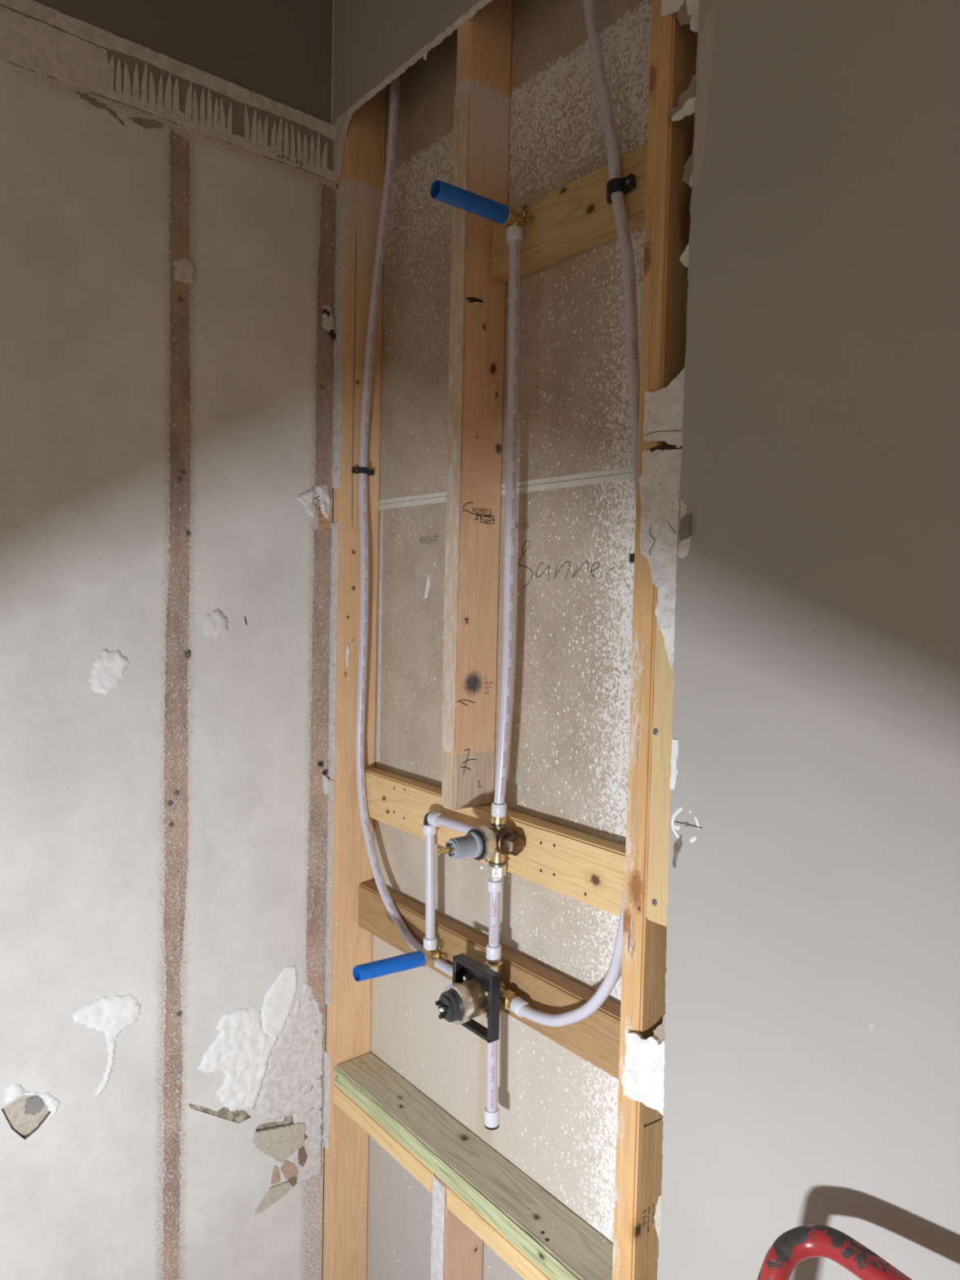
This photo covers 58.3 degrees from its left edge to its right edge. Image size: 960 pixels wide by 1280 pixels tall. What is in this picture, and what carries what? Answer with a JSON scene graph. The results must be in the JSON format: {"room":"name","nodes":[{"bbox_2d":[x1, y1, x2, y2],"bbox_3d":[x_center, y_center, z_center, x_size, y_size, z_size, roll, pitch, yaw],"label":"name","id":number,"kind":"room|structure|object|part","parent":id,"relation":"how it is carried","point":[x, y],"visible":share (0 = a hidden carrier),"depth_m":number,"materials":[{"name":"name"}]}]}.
{"room":"bathroom under renovation","nodes":[
{"label":"bathroom under renovation","id":0,"kind":"room"},
{"bbox_2d":[0,0,337,1279],"bbox_3d":[-1.157,0.047,1.042,2.402,2.750,0.035,-1,4,-39],"label":"wall","id":1,"kind":"structure","parent":0,"point":[167,190],"depth_m":1.52,"materials":[{"name":"paint"}]},
{"bbox_2d":[366,0,652,1279],"bbox_3d":[0.579,0.098,0.806,0.014,2.750,2.650,-1,4,-39],"label":"wall","id":2,"kind":"structure","parent":0,"point":[569,744],"depth_m":1.40,"materials":[{"name":"paper"}]},
{"bbox_2d":[332,0,959,1279],"bbox_3d":[0.515,0.101,0.721,0.017,2.750,2.600,-1,4,-39],"label":"wall","id":3,"kind":"structure","parent":0,"point":[799,535],"depth_m":0.91,"materials":[{"name":"beige paint"}]},
{"bbox_3d":[-0.334,1.516,0.067,2.400,0.050,2.713,-1,4,-39],"label":"floor","id":4,"kind":"structure","parent":0,"visible":0},
{"bbox_2d":[322,86,386,1279],"bbox_3d":[-0.255,0.033,1.736,0.101,2.750,0.052,-1,4,-39],"label":"stud","id":5,"kind":"object","parent":4,"relation":"on","point":[358,142],"visible":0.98,"depth_m":1.73,"materials":[{"name":"brown wood"}]},
{"bbox_2d":[351,466,373,475],"bbox_3d":[-0.228,-0.335,1.705,0.047,0.010,0.021,-1,4,-39],"label":"clamp","id":6,"kind":"object","parent":5,"relation":"attached to","point":[354,470],"visible":1,"depth_m":1.70,"materials":[{"name":"black plastic"}]},
{"bbox_2d":[355,75,453,977],"bbox_3d":[-0.108,-0.360,1.549,0.030,1.881,0.411,-1,4,-37],"label":"pipe","id":7,"kind":"object","parent":5,"relation":"attached to","point":[410,939],"visible":0.87,"depth_m":1.68,"materials":[{"name":"white plastic"}]},
{"bbox_2d":[358,880,620,1079],"bbox_3d":[0.001,0.562,1.485,0.038,0.090,0.747,-1,4,-39],"label":"board","id":8,"kind":"object","parent":5,"relation":"attached to","point":[595,1038],"visible":0.59,"depth_m":1.37,"materials":[{"name":"brown wood"}]},
{"bbox_2d":[418,939,448,966],"bbox_3d":[-0.087,0.556,1.530,0.042,0.042,0.052,-1,4,-39],"label":"pipe fitting","id":9,"kind":"object","parent":8,"relation":"attached to","point":[431,956],"visible":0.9,"depth_m":1.52,"materials":[{"name":"gold metal"}]},
{"bbox_2d":[352,950,426,982],"bbox_3d":[-0.153,0.559,1.477,0.138,0.033,0.027,-1,4,-39],"label":"pipe","id":10,"kind":"object","parent":9,"relation":"attached to","point":[408,961],"visible":1,"depth_m":1.46,"materials":[{"name":"blue plastic"}]},
{"bbox_2d":[422,811,476,950],"bbox_3d":[-0.045,0.427,1.474,0.025,0.250,0.173,-1,4,-39],"label":"pipe","id":11,"kind":"object","parent":9,"relation":"attached to","point":[433,820],"visible":0.79,"depth_m":1.52,"materials":[{"name":"white plastic"}]},
{"bbox_2d":[435,953,519,1043],"bbox_3d":[-0.014,0.571,1.367,0.122,0.106,0.104,-1,4,-39],"label":"mixing valve","id":12,"kind":"object","parent":8,"relation":"attached to","point":[477,988],"visible":0.99,"depth_m":1.35,"materials":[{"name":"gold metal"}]},
{"bbox_3d":[-0.007,0.571,1.376,0.020,0.105,0.098,-1,4,-39],"label":"mounting frame","id":13,"kind":"part","parent":12,"relation":"part of","materials":[{"name":"black plastic"}]},
{"bbox_2d":[484,1018,499,1129],"bbox_3d":[0.021,0.703,1.400,0.025,0.180,0.026,-1,4,-39],"label":"pipe","id":14,"kind":"object","parent":12,"relation":"attached to","point":[491,1112],"visible":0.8,"depth_m":1.40,"materials":[{"name":"white plastic"}]},
{"bbox_2d":[485,878,502,962],"bbox_3d":[0.023,0.452,1.392,0.025,0.134,0.025,-1,4,-39],"label":"pipe","id":15,"kind":"object","parent":12,"relation":"attached to","point":[493,953],"visible":0.96,"depth_m":1.38,"materials":[{"name":"white plastic"}]},
{"bbox_2d":[436,815,524,880],"bbox_3d":[-0.002,0.333,1.341,0.141,0.106,0.077,-1,4,-39],"label":"valve","id":16,"kind":"object","parent":15,"relation":"attached to","point":[495,842],"visible":1,"depth_m":1.34,"materials":[{"name":"gold metal"}]},
{"bbox_3d":[-0.053,0.322,1.314,0.026,0.010,0.010,-1,4,-39],"label":"brass stem","id":17,"kind":"part","parent":16,"relation":"part of","materials":[{"name":"gold metal"}]},
{"bbox_2d":[467,828,486,859],"bbox_3d":[-0.007,0.321,1.352,0.004,0.048,0.048,-1,4,-39],"label":"washer","id":18,"kind":"object","parent":16,"relation":"in","point":[478,836],"depth_m":1.34,"materials":[{"name":"plastic"}]},
{"bbox_2d":[491,225,522,817],"bbox_3d":[0.043,-0.179,1.353,0.025,0.925,0.034,-1,4,-39],"label":"pipe","id":19,"kind":"object","parent":16,"relation":"attached to","point":[513,233],"visible":1,"depth_m":1.34,"materials":[{"name":"white plastic"}]},
{"bbox_2d":[500,203,534,227],"bbox_3d":[0.053,-0.657,1.331,0.042,0.042,0.052,-1,4,-39],"label":"pipe fitting","id":20,"kind":"object","parent":19,"relation":"attached to","point":[515,218],"visible":0.79,"depth_m":1.32,"materials":[{"name":"gold metal"}]},
{"bbox_2d":[430,179,509,223],"bbox_3d":[-0.012,-0.650,1.279,0.135,0.028,0.027,-1,4,-39],"label":"pipe","id":21,"kind":"object","parent":20,"relation":"attached to","point":[443,192],"visible":1,"depth_m":1.26,"materials":[{"name":"blue plastic"}]},
{"bbox_2d":[431,1173,483,1279],"bbox_3d":[-0.042,1.172,1.509,0.091,0.507,0.038,-1,4,-39],"label":"stud","id":22,"kind":"object","parent":4,"relation":"on","point":[456,1250],"visible":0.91,"depth_m":1.48,"materials":[{"name":"brown wood"}]},
{"bbox_2d":[333,1084,434,1193],"bbox_3d":[-0.156,0.929,1.645,0.089,0.041,0.341,-1,4,-39],"label":"support block","id":23,"kind":"object","parent":22,"relation":"attached to","point":[422,1173],"visible":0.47,"depth_m":1.60,"materials":[{"name":"yellow wood"}]},
{"bbox_2d":[333,1052,613,1279],"bbox_3d":[-0.027,0.901,1.485,0.089,0.038,0.747,-1,4,-39],"label":"board","id":24,"kind":"object","parent":22,"relation":"on","point":[556,1240],"visible":0.96,"depth_m":1.43,"materials":[{"name":"beige wood"}]},
{"bbox_2d":[345,1053,529,1212],"bbox_3d":[-0.038,0.880,1.503,0.077,0.001,0.699,-1,4,-39],"label":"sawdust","id":25,"kind":"object","parent":24,"relation":"on","point":[367,1053],"visible":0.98,"depth_m":1.69,"materials":[{"name":"brown wood"}]},
{"bbox_2d":[446,1186,551,1279],"bbox_3d":[0.093,0.950,1.341,0.089,0.041,0.367,-1,4,-39],"label":"support block","id":26,"kind":"object","parent":22,"relation":"attached to","point":[486,1231],"visible":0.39,"depth_m":1.36,"materials":[{"name":"yellow wood"}]},
{"bbox_2d":[612,0,697,1279],"bbox_3d":[0.241,0.074,1.139,0.090,2.750,0.038,-1,4,-39],"label":"stud","id":27,"kind":"object","parent":4,"relation":"on","point":[673,47],"visible":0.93,"depth_m":1.11,"materials":[{"name":"brown wood"}]},
{"bbox_2d":[364,767,626,916],"bbox_3d":[0.006,0.328,1.473,0.038,0.092,0.747,-1,4,-39],"label":"board","id":28,"kind":"object","parent":27,"relation":"attached to","point":[585,868],"visible":0.6,"depth_m":1.35,"materials":[{"name":"brown wood"}]},
{"bbox_2d":[441,0,512,809],"bbox_3d":[-0.003,-0.520,1.425,0.090,1.604,0.038,-1,4,-39],"label":"stud","id":29,"kind":"object","parent":28,"relation":"on","point":[483,64],"visible":0.96,"depth_m":1.41,"materials":[{"name":"brown wood"}]},
{"bbox_2d":[490,143,647,283],"bbox_3d":[0.148,-0.630,1.278,0.038,0.092,0.367,-1,4,-39],"label":"board","id":30,"kind":"object","parent":27,"relation":"attached to","point":[576,217],"visible":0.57,"depth_m":1.27,"materials":[{"name":"brown wood"}]},
{"bbox_2d":[605,173,635,204],"bbox_3d":[0.188,-0.620,1.179,0.021,0.024,0.048,-1,4,-39],"label":"clamp","id":31,"kind":"object","parent":30,"relation":"attached to","point":[625,184],"visible":1,"depth_m":1.17,"materials":[{"name":"black plastic"}]},
{"bbox_2d":[509,0,639,1026],"bbox_3d":[0.151,-0.342,1.223,0.032,1.873,0.240,-1,4,-39],"label":"pipe","id":32,"kind":"object","parent":31,"relation":"attached to","point":[519,1006],"visible":0.65,"depth_m":1.18,"materials":[{"name":"white plastic"}]},
{"bbox_2d":[629,553,634,563],"bbox_3d":[0.218,-0.110,1.157,0.040,0.012,0.034,-1,4,-39],"label":"clamp","id":33,"kind":"object","parent":27,"relation":"attached to","point":[631,555],"visible":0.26,"depth_m":1.15,"materials":[{"name":"black plastic"}]},
{"bbox_2d":[645,591,674,926],"bbox_3d":[0.239,0.127,1.087,0.021,0.471,0.047,-1,4,-39],"label":"board","id":34,"kind":"object","parent":27,"relation":"attached to","point":[657,901],"visible":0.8,"depth_m":1.09,"materials":[{"name":"brown wood"}]},
{"bbox_2d":[756,1224,911,1279],"bbox_3d":[0.172,1.019,0.634,0.555,0.910,0.328,-1,4,-39],"label":"handle","id":35,"kind":"object","parent":4,"relation":"on","point":[796,1245],"visible":1,"depth_m":0.83,"materials":[{"name":"red paint"}]}
]}

